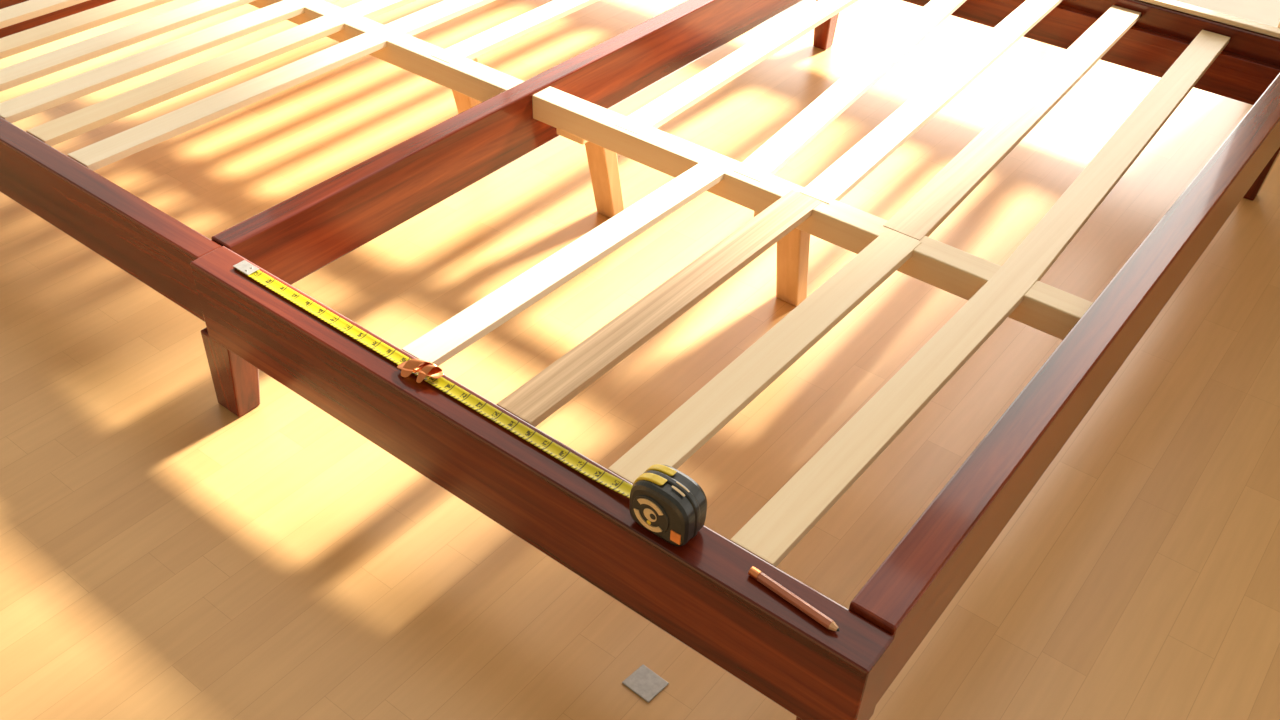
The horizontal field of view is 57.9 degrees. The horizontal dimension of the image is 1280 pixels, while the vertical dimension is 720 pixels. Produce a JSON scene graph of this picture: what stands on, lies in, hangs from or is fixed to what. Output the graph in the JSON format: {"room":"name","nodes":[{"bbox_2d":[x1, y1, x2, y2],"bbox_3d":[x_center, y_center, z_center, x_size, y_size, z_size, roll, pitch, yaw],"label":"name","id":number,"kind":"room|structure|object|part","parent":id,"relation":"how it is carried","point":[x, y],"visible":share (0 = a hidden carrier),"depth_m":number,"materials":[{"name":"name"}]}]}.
{"room":"bedroom","nodes":[
{"label":"bedroom","id":0,"kind":"room"},
{"bbox_2d":[0,0,1279,719],"bbox_3d":[-0.651,-0.135,2.033,6.200,0.050,4.270,27,45,27],"label":"floor","id":1,"kind":"structure","parent":0,"point":[167,553],"depth_m":1.74,"materials":[{"name":"beige wood"}]},
{"bbox_2d":[0,0,1279,719],"bbox_3d":[-0.092,-0.485,2.212,2.154,0.302,1.798,27,45,27],"label":"frame","id":2,"kind":"object","parent":1,"relation":"on","point":[701,592],"visible":0.95,"depth_m":1.68,"materials":[{"name":"brown wood"}]},
{"bbox_3d":[-0.915,-0.971,2.656,0.050,0.124,1.704,27,45,27],"label":"rail","id":3,"kind":"part","parent":2,"relation":"part of","materials":[{"name":"brown wood"}]},
{"bbox_3d":[-1.028,-0.328,1.867,1.119,0.122,0.041,27,45,27],"label":"rail","id":4,"kind":"part","parent":2,"relation":"part of","materials":[{"name":"brown wood"}]},
{"bbox_3d":[-0.593,0.014,1.696,0.079,0.150,0.050,27,45,27],"label":"leg","id":5,"kind":"part","parent":2,"relation":"part of","materials":[{"name":"brown wood"}]},
{"bbox_3d":[-0.621,-0.666,2.245,1.038,0.044,0.047,27,45,27],"label":"support rail","id":6,"kind":"part","parent":2,"relation":"part of","materials":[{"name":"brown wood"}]},
{"bbox_2d":[397,359,443,382],"bbox_3d":[-0.262,0.009,1.376,0.057,0.020,0.035,27,45,27],"label":"clip","id":7,"kind":"object","parent":2,"relation":"attached to","point":[424,368],"visible":1,"depth_m":1.37,"materials":[{"name":"orange metal"}]},
{"bbox_3d":[-0.330,-0.484,2.275,0.046,0.204,0.079,27,45,27],"label":"support leg","id":8,"kind":"part","parent":2,"relation":"part of","materials":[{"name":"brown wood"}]},
{"bbox_2d":[233,260,706,546],"bbox_3d":[-0.241,0.007,1.344,0.759,0.069,0.047,27,45,27],"label":"tape measure","id":9,"kind":"object","parent":2,"relation":"on","point":[665,501],"visible":1,"depth_m":1.25,"materials":[{"name":"metal"}]},
{"bbox_3d":[-0.522,-0.122,1.536,0.030,0.002,0.019,27,45,27],"label":"hook plate","id":10,"kind":"part","parent":9,"relation":"part of","materials":[{"name":"metal"}]},
{"bbox_3d":[-0.261,0.013,1.382,0.677,0.010,0.018,27,45,27],"label":"blade","id":11,"kind":"part","parent":9,"relation":"part of","materials":[{"name":"yellow metal"}]},
{"bbox_3d":[-0.181,0.117,1.371,1.034,0.129,0.055,27,45,27],"label":"rail","id":12,"kind":"part","parent":2,"relation":"part of","materials":[{"name":"brown wood"}]},
{"bbox_3d":[-0.066,-0.347,2.122,0.046,0.204,0.079,27,45,27],"label":"support leg","id":13,"kind":"part","parent":2,"relation":"part of","materials":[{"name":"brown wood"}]},
{"bbox_3d":[0.255,-0.177,1.931,0.046,0.204,0.069,27,45,27],"label":"support leg","id":14,"kind":"part","parent":2,"relation":"part of","materials":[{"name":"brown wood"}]},
{"bbox_2d":[748,566,839,631],"bbox_3d":[0.151,0.235,1.134,0.107,0.010,0.010,31,47,30],"label":"pencil","id":15,"kind":"object","parent":2,"relation":"on","point":[755,573],"visible":1,"depth_m":1.13,"materials":[{"name":"paint"}]},
{"bbox_3d":[0.211,-0.248,1.777,0.976,0.044,0.047,27,45,27],"label":"support rail","id":16,"kind":"part","parent":2,"relation":"part of","materials":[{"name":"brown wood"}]},
{"bbox_3d":[0.447,-0.824,2.768,0.050,0.156,0.050,27,45,27],"label":"leg","id":17,"kind":"part","parent":2,"relation":"part of","materials":[{"name":"brown wood"}]},
{"bbox_3d":[0.745,-0.116,1.692,0.051,0.132,1.704,27,45,27],"label":"rail","id":18,"kind":"part","parent":2,"relation":"part of","materials":[{"name":"brown wood"}]},
{"bbox_3d":[0.448,-0.969,2.714,2.152,0.136,0.034,27,45,27],"label":"rail","id":19,"kind":"part","parent":2,"relation":"part of","materials":[{"name":"brown wood"}]},
{"bbox_3d":[1.237,-0.399,2.291,0.050,0.155,0.067,27,45,27],"label":"leg","id":20,"kind":"part","parent":2,"relation":"part of","materials":[{"name":"brown wood"}]},
{"bbox_2d":[622,664,668,702],"bbox_3d":[0.006,0.387,1.387,0.043,0.002,0.037,30,47,29],"label":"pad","id":21,"kind":"object","parent":1,"relation":"on","point":[644,682],"visible":1,"depth_m":1.39,"materials":[{"name":"fabric"}]},
{"bbox_2d":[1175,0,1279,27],"bbox_3d":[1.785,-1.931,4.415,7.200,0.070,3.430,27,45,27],"label":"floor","id":22,"kind":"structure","parent":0,"point":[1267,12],"depth_m":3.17,"materials":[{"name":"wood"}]}
]}

